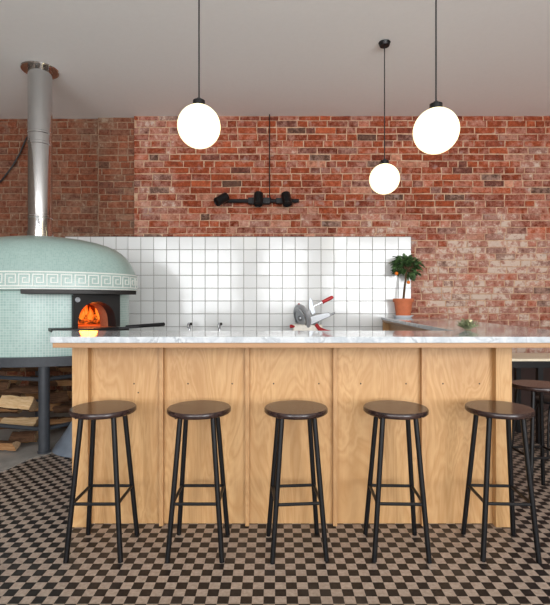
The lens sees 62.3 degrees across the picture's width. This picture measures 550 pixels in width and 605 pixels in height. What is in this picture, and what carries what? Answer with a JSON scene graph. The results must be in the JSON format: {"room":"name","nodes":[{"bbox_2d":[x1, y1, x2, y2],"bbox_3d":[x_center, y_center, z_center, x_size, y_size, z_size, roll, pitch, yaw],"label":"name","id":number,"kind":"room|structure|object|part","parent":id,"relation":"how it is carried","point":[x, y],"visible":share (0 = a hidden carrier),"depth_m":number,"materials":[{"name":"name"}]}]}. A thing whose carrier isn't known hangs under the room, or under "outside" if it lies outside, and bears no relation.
{"room":"pizza restaurant","nodes":[
{"label":"pizza restaurant","id":0,"kind":"room"},
{"bbox_2d":[0,411,70,472],"bbox_3d":[-2.750,1.237,4.000,3.100,0.006,2.600,0,0,0],"label":"floor","id":1,"kind":"structure","parent":0,"point":[26,451],"depth_m":3.90,"materials":[{"name":"grey concrete"}]},
{"bbox_2d":[0,440,20,450],"bbox_3d":[-2.227,1.178,3.766,0.210,0.083,0.110,0,0,9],"label":"log","id":2,"kind":"object","parent":1,"relation":"on","point":[4,444],"visible":1,"depth_m":3.73,"materials":[{"name":"brown wood"}]},
{"bbox_2d":[8,431,37,442],"bbox_3d":[-2.156,1.163,3.909,0.210,0.108,0.138,0,0,-12],"label":"log","id":3,"kind":"object","parent":1,"relation":"on","point":[22,436],"visible":0.88,"depth_m":3.88,"materials":[{"name":"brown wood"}]},
{"bbox_2d":[0,417,37,428],"bbox_3d":[-2.250,1.065,3.993,0.315,0.093,0.126,0,0,-3],"label":"log","id":4,"kind":"object","parent":3,"relation":"on","point":[32,421],"visible":0.58,"depth_m":4.00,"materials":[{"name":"brown wood"}]},
{"bbox_2d":[52,421,71,457],"bbox_3d":[-1.575,1.036,3.930,0.630,0.396,0.630,0,0,0],"label":"metal cover","id":5,"kind":"object","parent":1,"relation":"on","point":[63,447],"visible":0.2,"depth_m":3.72,"materials":[{"name":"grey metal"}]},
{"bbox_2d":[0,61,137,453],"bbox_3d":[-2.173,-0.469,4.219,1.894,3.403,1.289,0,0,0],"label":"oven","id":6,"kind":"object","parent":1,"relation":"on","point":[46,280],"visible":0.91,"depth_m":3.79,"materials":[{"name":"teal tile"}]},
{"bbox_2d":[0,395,37,410],"bbox_3d":[-2.241,0.877,3.981,0.304,0.137,0.176,0,0,5],"label":"log","id":7,"kind":"object","parent":6,"relation":"in","point":[10,402],"visible":0.99,"depth_m":3.93,"materials":[{"name":"brown wood"}]},
{"bbox_2d":[0,385,37,393],"bbox_3d":[-2.280,0.780,4.105,0.376,0.064,0.090,0,0,3],"label":"log","id":8,"kind":"object","parent":7,"relation":"on","point":[32,389],"visible":0.79,"depth_m":4.07,"materials":[{"name":"brown wood"}]},
{"bbox_2d":[0,380,10,389],"bbox_3d":[-2.452,0.730,4.005,0.212,0.080,0.100,0,0,-19],"label":"log","id":9,"kind":"object","parent":8,"relation":"on","point":[4,384],"visible":1,"depth_m":4.00,"materials":[{"name":"brown wood"}]},
{"bbox_3d":[-2.425,0.638,3.913,1.103,0.040,0.034,0,0,18],"label":"rail","id":10,"kind":"part","parent":6,"relation":"part of","materials":[{"name":"grey metal"}]},
{"bbox_3d":[-2.425,1.048,3.913,1.103,0.040,0.034,0,0,18],"label":"rail","id":11,"kind":"part","parent":6,"relation":"part of","materials":[{"name":"blue paint"}]},
{"bbox_3d":[-2.450,0.880,4.740,0.104,0.706,0.104,0,0,0],"label":"leg","id":12,"kind":"part","parent":6,"relation":"part of","materials":[{"name":"blue paint"}]},
{"bbox_3d":[-1.900,0.880,3.745,0.104,0.706,0.104,0,0,0],"label":"leg","id":13,"kind":"part","parent":6,"relation":"part of","materials":[{"name":"blue paint"}]},
{"bbox_3d":[-1.710,1.048,4.053,0.034,0.040,0.724,0,0,32],"label":"rail","id":14,"kind":"part","parent":6,"relation":"part of","materials":[{"name":"grey metal"}]},
{"bbox_2d":[50,418,71,425],"bbox_3d":[-1.967,1.119,4.243,0.273,0.079,0.106,0,0,-20],"label":"log","id":15,"kind":"object","parent":6,"relation":"in","point":[62,420],"visible":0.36,"depth_m":4.21,"materials":[{"name":"brown wood"}]},
{"bbox_3d":[-1.710,0.638,4.053,0.034,0.040,0.724,0,0,32],"label":"rail","id":16,"kind":"part","parent":6,"relation":"part of","materials":[{"name":"black metal"}]},
{"bbox_2d":[52,405,71,412],"bbox_3d":[-1.870,0.966,4.130,0.274,0.068,0.069,0,0,-8],"label":"log","id":17,"kind":"object","parent":6,"relation":"in","point":[64,408],"visible":0.53,"depth_m":4.10,"materials":[{"name":"brown wood"}]},
{"bbox_2d":[50,390,68,402],"bbox_3d":[-2.030,0.875,4.200,0.233,0.100,0.078,0,0,-40],"label":"log","id":18,"kind":"object","parent":17,"relation":"on","point":[55,397],"visible":0.65,"depth_m":4.20,"materials":[{"name":"brown wood"}]},
{"bbox_2d":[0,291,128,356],"bbox_3d":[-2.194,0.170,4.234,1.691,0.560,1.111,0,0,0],"label":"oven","id":19,"kind":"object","parent":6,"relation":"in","point":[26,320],"depth_m":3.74,"materials":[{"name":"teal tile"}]},
{"bbox_2d":[58,366,71,371],"bbox_3d":[-1.956,0.644,4.464,0.305,0.099,0.129,0,0,-3],"label":"log","id":20,"kind":"object","parent":6,"relation":"in","point":[61,368],"visible":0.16,"depth_m":4.42,"materials":[{"name":"brown wood"}]},
{"bbox_2d":[20,289,135,294],"bbox_3d":[-1.624,-0.087,3.814,0.891,0.036,0.248,0,0,-29],"label":"shelf","id":21,"kind":"object","parent":6,"relation":"attached to","point":[22,291],"depth_m":3.72,"materials":[{"name":"metal"}]},
{"bbox_2d":[48,327,128,331],"bbox_3d":[-1.555,0.224,3.817,0.609,0.026,0.262,0,0,-31],"label":"shelf","id":22,"kind":"object","parent":6,"relation":"attached to","point":[50,329],"depth_m":3.69,"materials":[{"name":"metal"}]},
{"bbox_2d":[78,305,99,323],"bbox_3d":[-1.710,0.077,4.335,0.441,0.258,0.184,0,0,0],"label":"fire","id":23,"kind":"object","parent":6,"relation":"in","point":[85,317],"visible":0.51,"depth_m":4.29,"materials":[{"name":"orange"}]},
{"bbox_2d":[88,322,164,330],"bbox_3d":[-1.109,0.185,3.475,0.636,0.077,0.230,0,0,23],"label":"peel","id":24,"kind":"object","parent":6,"relation":"on","point":[163,323],"visible":0.97,"depth_m":3.39,"materials":[{"name":"black metal"}]},
{"bbox_3d":[-1.202,0.198,3.515,0.433,0.050,0.230,0,0,23],"label":"blade","id":25,"kind":"part","parent":24,"relation":"part of","materials":[{"name":"black metal"}]},
{"bbox_3d":[-0.978,0.174,3.419,0.351,0.054,0.027,0,0,23],"label":"handle","id":26,"kind":"part","parent":24,"relation":"part of","materials":[{"name":"black metal"}]},
{"bbox_2d":[0,118,133,403],"bbox_3d":[-2.972,-0.467,5.516,2.664,3.414,0.369,0,0,0],"label":"wall","id":27,"kind":"structure","parent":0,"point":[93,159],"depth_m":5.37,"materials":[{"name":"red brick"}]},
{"bbox_2d":[0,137,26,181],"bbox_3d":[-3.088,-1.685,5.340,0.524,0.743,0.038,0,0,0],"label":"cable","id":28,"kind":"object","parent":27,"relation":"attached to","point":[11,167],"visible":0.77,"depth_m":5.33,"materials":[{"name":"black metal"}]},
{"bbox_2d":[65,236,127,259],"bbox_3d":[-2.076,-0.066,5.321,0.747,1.411,0.030,0,0,0],"label":"tiled wall","id":29,"kind":"structure","parent":0,"point":[118,243],"depth_m":5.31,"materials":[{"name":"grey tile"}]},
{"bbox_2d":[128,236,410,330],"bbox_3d":[-0.064,-0.062,5.279,3.279,1.405,0.030,0,0,0],"label":"tiled wall","id":30,"kind":"structure","parent":0,"point":[240,283],"depth_m":5.26,"materials":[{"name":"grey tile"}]},
{"bbox_2d":[0,0,549,118],"bbox_3d":[0.450,-2.222,0.950,9.700,0.100,9.500,0,0,0],"label":"ceiling","id":31,"kind":"structure","parent":0,"point":[112,58],"depth_m":4.02,"materials":[{"name":"white paint"}]},
{"bbox_2d":[177,0,220,148],"bbox_3d":[-0.444,-1.537,2.660,0.250,1.266,0.250,0,0,0],"label":"globe pendant","id":32,"kind":"object","parent":31,"relation":"hanging from","point":[198,124],"visible":1,"depth_m":2.58,"materials":[{"name":"beige glass"}]},
{"bbox_3d":[-0.444,-1.028,2.660,0.250,0.249,0.250,0,0,0],"label":"globe","id":33,"kind":"part","parent":32,"relation":"part of","materials":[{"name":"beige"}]},
{"bbox_3d":[-0.444,-1.671,2.660,0.008,0.963,0.008,0,0,22],"label":"cord","id":34,"kind":"part","parent":32,"relation":"part of","materials":[{"name":"black metal"}]},
{"bbox_2d":[214,114,298,206],"bbox_3d":[-0.211,-1.624,5.163,0.971,1.092,0.194,0,0,0],"label":"track light","id":35,"kind":"object","parent":31,"relation":"hanging from","point":[258,200],"visible":1,"depth_m":5.15,"materials":[{"name":"black metal"}]},
{"bbox_3d":[-0.053,-1.671,5.230,0.026,0.999,0.053,0,0,-44],"label":"cord","id":36,"kind":"part","parent":35,"relation":"part of","materials":[{"name":"black metal"}]},
{"bbox_2d":[369,39,399,193],"bbox_3d":[0.914,-1.538,3.800,0.250,1.264,0.250,0,0,0],"label":"globe pendant","id":37,"kind":"object","parent":31,"relation":"hanging from","point":[384,178],"visible":1,"depth_m":3.73,"materials":[{"name":"beige glass"}]},
{"bbox_3d":[0.914,-1.031,3.800,0.250,0.249,0.250,0,0,0],"label":"globe","id":38,"kind":"part","parent":37,"relation":"part of","materials":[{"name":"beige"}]},
{"bbox_3d":[0.914,-1.672,3.800,0.008,0.961,0.008,0,0,23],"label":"cord","id":39,"kind":"part","parent":37,"relation":"part of","materials":[{"name":"black metal"}]},
{"bbox_2d":[413,0,459,153],"bbox_3d":[0.902,-1.503,2.550,0.250,1.334,0.250,0,0,0],"label":"globe pendant","id":40,"kind":"object","parent":31,"relation":"hanging from","point":[436,130],"visible":1,"depth_m":2.47,"materials":[{"name":"beige glass"}]},
{"bbox_3d":[0.902,-1.637,2.550,0.008,1.031,0.008,0,0,22],"label":"cord","id":41,"kind":"part","parent":40,"relation":"part of","materials":[{"name":"black metal"}]},
{"bbox_3d":[0.902,-0.961,2.550,0.250,0.249,0.250,0,0,0],"label":"globe","id":42,"kind":"part","parent":40,"relation":"part of","materials":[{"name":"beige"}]},
{"bbox_2d":[0,410,549,604],"bbox_3d":[0.450,1.280,-0.200,9.700,0.080,11.800,0,0,0],"label":"floor","id":43,"kind":"structure","parent":0,"point":[35,492],"depth_m":2.17,"materials":[{"name":"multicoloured tile"}]},
{"bbox_2d":[63,400,138,562],"bbox_3d":[-0.867,0.883,2.300,0.320,0.711,0.320,0,0,0],"label":"bar stool","id":44,"kind":"object","parent":43,"relation":"on","point":[107,409],"visible":1,"depth_m":2.21,"materials":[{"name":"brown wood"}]},
{"bbox_3d":[-0.972,0.895,2.195,0.025,0.686,0.097,0,0,45],"label":"leg","id":45,"kind":"part","parent":44,"relation":"part of","materials":[{"name":"black metal"}]},
{"bbox_3d":[-0.972,0.895,2.405,0.097,0.686,0.025,0,0,45],"label":"leg","id":46,"kind":"part","parent":44,"relation":"part of","materials":[{"name":"black metal"}]},
{"bbox_3d":[-0.867,0.540,2.300,0.320,0.027,0.320,0,0,0],"label":"seat","id":47,"kind":"part","parent":44,"relation":"part of","materials":[{"name":"brown wood"}]},
{"bbox_3d":[-0.762,0.895,2.195,0.097,0.686,0.025,0,0,45],"label":"leg","id":48,"kind":"part","parent":44,"relation":"part of","materials":[{"name":"black metal"}]},
{"bbox_3d":[-0.762,0.895,2.405,0.025,0.686,0.097,0,0,45],"label":"leg","id":49,"kind":"part","parent":44,"relation":"part of","materials":[{"name":"black metal"}]},
{"bbox_2d":[165,400,230,562],"bbox_3d":[-0.383,0.883,2.300,0.320,0.711,0.320,0,0,0],"label":"bar stool","id":50,"kind":"object","parent":43,"relation":"on","point":[212,410],"visible":1,"depth_m":2.21,"materials":[{"name":"black metal"}]},
{"bbox_3d":[-0.488,0.895,2.195,0.025,0.686,0.097,0,0,45],"label":"leg","id":51,"kind":"part","parent":50,"relation":"part of","materials":[{"name":"black metal"}]},
{"bbox_3d":[-0.488,0.895,2.405,0.097,0.686,0.025,0,0,45],"label":"leg","id":52,"kind":"part","parent":50,"relation":"part of","materials":[{"name":"black metal"}]},
{"bbox_3d":[-0.383,0.540,2.300,0.320,0.027,0.320,0,0,0],"label":"seat","id":53,"kind":"part","parent":50,"relation":"part of","materials":[{"name":"brown wood"}]},
{"bbox_3d":[-0.278,0.895,2.195,0.025,0.686,0.097,0,0,-45],"label":"leg","id":54,"kind":"part","parent":50,"relation":"part of","materials":[{"name":"black metal"}]},
{"bbox_3d":[-0.278,0.895,2.405,0.025,0.686,0.097,0,0,45],"label":"leg","id":55,"kind":"part","parent":50,"relation":"part of","materials":[{"name":"black metal"}]},
{"bbox_2d":[72,322,511,526],"bbox_3d":[0.093,0.731,3.845,2.418,1.011,2.690,0,0,0],"label":"bar counter","id":56,"kind":"object","parent":43,"relation":"on","point":[442,380],"depth_m":2.54,"materials":[{"name":"brown wood"}]},
{"bbox_3d":[-1.071,0.731,2.533,0.088,1.011,0.065,0,0,0],"label":"post","id":57,"kind":"part","parent":56,"relation":"part of","materials":[{"name":"brown wood"}]},
{"bbox_3d":[-0.828,0.731,2.554,0.398,1.011,0.018,0,0,0],"label":"panel","id":58,"kind":"part","parent":56,"relation":"part of","materials":[{"name":"brown wood"}]},
{"bbox_3d":[-0.392,0.731,2.554,0.475,1.011,0.018,0,0,0],"label":"panel","id":59,"kind":"part","parent":56,"relation":"part of","materials":[{"name":"brown wood"}]},
{"bbox_3d":[0.089,0.731,2.554,0.486,1.011,0.018,0,0,0],"label":"panel","id":60,"kind":"part","parent":56,"relation":"part of","materials":[{"name":"brown wood"}]},
{"bbox_2d":[50,317,549,347],"bbox_3d":[0.263,0.197,3.751,3.194,0.055,3.022,0,0,0],"label":"countertop","id":61,"kind":"structure","parent":56,"relation":"on","point":[433,332],"depth_m":2.25,"materials":[{"name":"white stone"}]},
{"bbox_2d":[392,315,413,317],"bbox_3d":[1.435,0.155,5.100,0.236,0.026,0.236,0,0,0],"label":"saucer","id":62,"kind":"object","parent":61,"relation":"on","point":[395,316],"visible":0.94,"depth_m":5.01,"materials":[{"name":"white ceramic"}]},
{"bbox_2d":[389,253,424,314],"bbox_3d":[1.475,-0.199,5.103,0.391,0.717,0.247,0,0,-16],"label":"citrus tree","id":63,"kind":"object","parent":62,"relation":"on","point":[403,306],"visible":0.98,"depth_m":5.06,"materials":[{"name":"green plant"}]},
{"bbox_3d":[1.438,0.058,5.100,0.232,0.204,0.232,0,0,0],"label":"pot","id":64,"kind":"part","parent":63,"relation":"part of","materials":[{"name":"ceramic"}]},
{"bbox_2d":[455,318,479,329],"bbox_3d":[1.185,0.132,2.789,0.130,0.072,0.126,0,0,-22],"label":"posy","id":65,"kind":"object","parent":61,"relation":"on","point":[467,325],"visible":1,"depth_m":2.78,"materials":[{"name":"green plant"}]},
{"bbox_3d":[0.577,0.731,2.554,0.489,1.011,0.018,0,0,0],"label":"panel","id":66,"kind":"part","parent":56,"relation":"part of","materials":[{"name":"brown wood"}]},
{"bbox_3d":[1.201,0.731,3.860,0.202,1.011,2.590,0,0,0],"label":"panel","id":67,"kind":"part","parent":56,"relation":"part of","materials":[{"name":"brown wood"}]},
{"bbox_3d":[1.018,0.731,2.554,0.393,1.011,0.018,0,0,0],"label":"panel","id":68,"kind":"part","parent":56,"relation":"part of","materials":[{"name":"brown wood"}]},
{"bbox_3d":[1.258,0.731,2.533,0.088,1.011,0.065,0,0,0],"label":"post","id":69,"kind":"part","parent":56,"relation":"part of","materials":[{"name":"brown wood"}]},
{"bbox_2d":[264,400,328,563],"bbox_3d":[0.106,0.883,2.300,0.320,0.711,0.320,0,0,-5],"label":"bar stool","id":70,"kind":"object","parent":43,"relation":"on","point":[310,411],"visible":1,"depth_m":2.21,"materials":[{"name":"black metal"}]},
{"bbox_3d":[-0.007,0.895,2.395,0.097,0.686,0.025,0,0,40],"label":"leg","id":71,"kind":"part","parent":70,"relation":"part of","materials":[{"name":"black metal"}]},
{"bbox_3d":[0.011,0.895,2.187,0.025,0.686,0.097,0,0,40],"label":"leg","id":72,"kind":"part","parent":70,"relation":"part of","materials":[{"name":"black metal"}]},
{"bbox_3d":[0.106,0.540,2.300,0.320,0.027,0.320,0,0,-5],"label":"seat","id":73,"kind":"part","parent":70,"relation":"part of","materials":[{"name":"brown wood"}]},
{"bbox_3d":[0.201,0.895,2.413,0.025,0.686,0.097,0,0,40],"label":"leg","id":74,"kind":"part","parent":70,"relation":"part of","materials":[{"name":"black metal"}]},
{"bbox_3d":[0.219,0.895,2.205,0.097,0.686,0.025,0,0,40],"label":"leg","id":75,"kind":"part","parent":70,"relation":"part of","materials":[{"name":"black metal"}]},
{"bbox_2d":[363,400,431,563],"bbox_3d":[0.609,0.883,2.300,0.320,0.711,0.320,0,0,2],"label":"bar stool","id":76,"kind":"object","parent":43,"relation":"on","point":[381,409],"visible":1,"depth_m":2.21,"materials":[{"name":"black metal"}]},
{"bbox_3d":[0.508,0.895,2.408,0.025,0.686,0.097,0,0,-43],"label":"leg","id":77,"kind":"part","parent":76,"relation":"part of","materials":[{"name":"black metal"}]},
{"bbox_3d":[0.501,0.895,2.199,0.097,0.686,0.025,0,0,-43],"label":"leg","id":78,"kind":"part","parent":76,"relation":"part of","materials":[{"name":"black metal"}]},
{"bbox_3d":[0.609,0.540,2.300,0.320,0.027,0.320,0,0,2],"label":"seat","id":79,"kind":"part","parent":76,"relation":"part of","materials":[{"name":"brown wood"}]},
{"bbox_3d":[0.717,0.895,2.401,0.097,0.686,0.025,0,0,-43],"label":"leg","id":80,"kind":"part","parent":76,"relation":"part of","materials":[{"name":"black metal"}]},
{"bbox_3d":[0.710,0.895,2.192,0.025,0.686,0.097,0,0,-43],"label":"leg","id":81,"kind":"part","parent":76,"relation":"part of","materials":[{"name":"black metal"}]},
{"bbox_2d":[461,400,541,563],"bbox_3d":[1.132,0.883,2.300,0.320,0.711,0.320,0,0,3],"label":"bar stool","id":82,"kind":"object","parent":43,"relation":"on","point":[508,411],"visible":1,"depth_m":2.21,"materials":[{"name":"black metal"}]},
{"bbox_3d":[1.033,0.895,2.410,0.025,0.686,0.097,0,0,-42],"label":"leg","id":83,"kind":"part","parent":82,"relation":"part of","materials":[{"name":"black metal"}]},
{"bbox_3d":[1.022,0.895,2.201,0.097,0.686,0.025,0,0,-42],"label":"leg","id":84,"kind":"part","parent":82,"relation":"part of","materials":[{"name":"black metal"}]},
{"bbox_3d":[1.132,0.540,2.300,0.320,0.027,0.320,0,0,3],"label":"seat","id":85,"kind":"part","parent":82,"relation":"part of","materials":[{"name":"brown wood"}]},
{"bbox_3d":[1.242,0.895,2.399,0.097,0.686,0.025,0,0,-42],"label":"leg","id":86,"kind":"part","parent":82,"relation":"part of","materials":[{"name":"black metal"}]},
{"bbox_3d":[1.231,0.895,2.190,0.025,0.686,0.097,0,0,-42],"label":"leg","id":87,"kind":"part","parent":82,"relation":"part of","materials":[{"name":"black metal"}]},
{"bbox_2d":[512,380,549,498],"bbox_3d":[1.700,0.883,2.950,0.320,0.711,0.320,0,0,-4],"label":"bar stool","id":88,"kind":"object","parent":43,"relation":"on","point":[534,386],"visible":0.86,"depth_m":3.00,"materials":[{"name":"black metal"}]},
{"bbox_3d":[1.588,0.895,3.047,0.097,0.686,0.025,0,0,41],"label":"leg","id":89,"kind":"part","parent":88,"relation":"part of","materials":[{"name":"black metal"}]},
{"bbox_3d":[1.700,0.540,2.950,0.320,0.027,0.320,0,0,-4],"label":"seat","id":90,"kind":"part","parent":88,"relation":"part of","materials":[{"name":"brown wood"}]},
{"bbox_3d":[1.603,0.895,2.838,0.025,0.686,0.097,0,0,41],"label":"leg","id":91,"kind":"part","parent":88,"relation":"part of","materials":[{"name":"black metal"}]},
{"bbox_3d":[1.797,0.895,3.062,0.025,0.686,0.097,0,0,41],"label":"leg","id":92,"kind":"part","parent":88,"relation":"part of","materials":[{"name":"black metal"}]},
{"bbox_2d":[512,353,549,443],"bbox_3d":[2.750,0.865,4.190,1.700,0.750,0.460,0,0,0],"label":"side table","id":93,"kind":"object","parent":43,"relation":"on","point":[538,361],"visible":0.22,"depth_m":4.00,"materials":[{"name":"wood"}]},
{"bbox_3d":[2.330,0.906,4.370,0.044,0.667,0.044,0,0,0],"label":"leg","id":94,"kind":"part","parent":93,"relation":"part of","materials":[{"name":"black metal"}]},
{"bbox_3d":[2.330,0.906,4.010,0.044,0.667,0.044,0,0,0],"label":"leg","id":95,"kind":"part","parent":93,"relation":"part of","materials":[{"name":"black metal"}]},
{"bbox_2d":[529,395,549,456],"bbox_3d":[2.280,1.013,3.720,0.300,0.450,0.300,0,0,0],"label":"metal stool","id":96,"kind":"object","parent":43,"relation":"on","point":[546,398],"visible":0.61,"depth_m":3.62,"materials":[{"name":"black metal"}]},
{"bbox_3d":[2.280,0.799,3.720,0.300,0.022,0.300,0,0,0],"label":"seat","id":97,"kind":"part","parent":96,"relation":"part of","materials":[{"name":"black wood"}]},
{"bbox_3d":[2.203,1.022,3.643,0.017,0.432,0.160,0,0,45],"label":"leg","id":98,"kind":"part","parent":96,"relation":"part of","materials":[{"name":"black metal"}]},
{"bbox_3d":[-0.025,0.790,4.980,2.350,0.900,0.520,0,0,0],"label":"countertop","id":99,"kind":"structure","parent":43,"relation":"on","visible":0},
{"bbox_2d":[187,322,191,330],"bbox_3d":[-0.951,0.280,5.042,0.060,0.119,0.128,0,0,0],"label":"tap","id":100,"kind":"object","parent":99,"relation":"on","point":[188,323],"visible":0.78,"depth_m":5.05,"materials":[{"name":"silver metal"}]},
{"bbox_2d":[290,296,334,330],"bbox_3d":[0.409,0.133,4.977,0.500,0.414,0.307,0,0,0],"label":"meat slicer","id":101,"kind":"object","parent":99,"relation":"on","point":[304,322],"visible":0.93,"depth_m":4.90,"materials":[{"name":"silver metal"}]},
{"bbox_3d":[0.273,0.171,4.968,0.068,0.231,0.240,0,0,-29],"label":"blade","id":102,"kind":"part","parent":101,"relation":"part of","materials":[{"name":"silver metal"}]},
{"bbox_3d":[0.408,0.042,4.970,0.078,0.186,0.020,0,0,0],"label":"pusher plate","id":103,"kind":"part","parent":101,"relation":"part of","materials":[{"name":"metal"}]},
{"bbox_3d":[0.515,0.279,4.867,0.190,0.110,0.047,0,0,21],"label":"handle","id":104,"kind":"part","parent":101,"relation":"part of","materials":[{"name":"red plastic"}]},
{"bbox_2d":[134,116,549,352],"bbox_3d":[1.780,-0.467,5.493,6.848,3.414,0.414,0,0,0],"label":"wall","id":105,"kind":"structure","parent":0,"point":[475,213],"depth_m":5.29,"materials":[{"name":"red brick"}]},
{"bbox_2d":[512,368,549,409],"bbox_3d":[3.590,0.940,5.274,3.220,0.600,0.028,0,0,0],"label":"wall panel","id":106,"kind":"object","parent":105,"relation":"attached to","point":[526,373],"depth_m":5.26,"materials":[{"name":"brown wood"}]},
{"bbox_3d":[-2.655,1.173,4.477,0.304,0.097,0.084,0,-14,-6],"label":"log","id":107,"kind":"object","parent":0,"visible":0},
{"bbox_2d":[0,408,22,413],"bbox_3d":[-2.643,1.034,4.462,0.303,0.104,0.125,0,0,0],"label":"log","id":108,"kind":"object","parent":107,"relation":"on","point":[1,409],"visible":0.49,"depth_m":4.41,"materials":[{"name":"brown wood"}]},
{"bbox_2d":[0,393,24,397],"bbox_3d":[-2.603,0.914,4.479,0.303,0.116,0.116,0,0,4],"label":"log","id":109,"kind":"object","parent":108,"relation":"on","point":[1,394],"visible":0.17,"depth_m":4.43,"materials":[{"name":"brown wood"}]},
{"bbox_2d":[0,375,22,384],"bbox_3d":[-2.656,0.768,4.464,0.304,0.098,0.129,0,0,-1],"label":"log","id":110,"kind":"object","parent":109,"relation":"on","point":[13,382],"visible":0.35,"depth_m":4.44,"materials":[{"name":"brown wood"}]},
{"bbox_2d":[0,367,25,371],"bbox_3d":[-2.603,0.643,4.460,0.302,0.087,0.101,0,0,5],"label":"log","id":111,"kind":"object","parent":110,"relation":"on","point":[18,369],"visible":0.48,"depth_m":4.42,"materials":[{"name":"brown wood"}]},
{"label":"log","id":112,"kind":"object","parent":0,"visible":0},
{"bbox_2d":[29,403,60,411],"bbox_3d":[-2.272,1.034,4.509,0.304,0.086,0.112,0,0,-4],"label":"log","id":113,"kind":"object","parent":112,"relation":"on","point":[52,405],"visible":0.26,"depth_m":4.48,"materials":[{"name":"brown wood"}]},
{"bbox_2d":[25,390,58,398],"bbox_3d":[-2.303,0.912,4.493,0.302,0.111,0.121,0,0,-4],"label":"log","id":114,"kind":"object","parent":113,"relation":"on","point":[35,395],"visible":0.27,"depth_m":4.46,"materials":[{"name":"brown wood"}]},
{"bbox_2d":[28,375,59,386],"bbox_3d":[-2.275,0.774,4.500,0.304,0.112,0.083,0,0,2],"label":"log","id":115,"kind":"object","parent":114,"relation":"on","point":[52,383],"visible":0.38,"depth_m":4.46,"materials":[{"name":"brown wood"}]},
{"bbox_2d":[25,366,58,371],"bbox_3d":[-2.283,0.643,4.496,0.302,0.077,0.138,0,0,-3],"label":"log","id":116,"kind":"object","parent":115,"relation":"on","point":[29,369],"visible":0.38,"depth_m":4.45,"materials":[{"name":"brown wood"}]},
{"label":"log","id":117,"kind":"object","parent":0,"visible":0},
{"bbox_2d":[60,390,71,398],"bbox_3d":[-1.965,0.899,4.471,0.302,0.083,0.097,0,-1,3],"label":"log","id":118,"kind":"object","parent":117,"relation":"on","point":[69,392],"visible":0.15,"depth_m":4.44,"materials":[{"name":"brown wood"}]},
{"bbox_2d":[55,378,71,385],"bbox_3d":[-1.980,0.777,4.465,0.306,0.084,0.120,0,0,-5],"label":"log","id":119,"kind":"object","parent":118,"relation":"on","point":[62,382],"visible":0.31,"depth_m":4.43,"materials":[{"name":"brown wood"}]}
]}

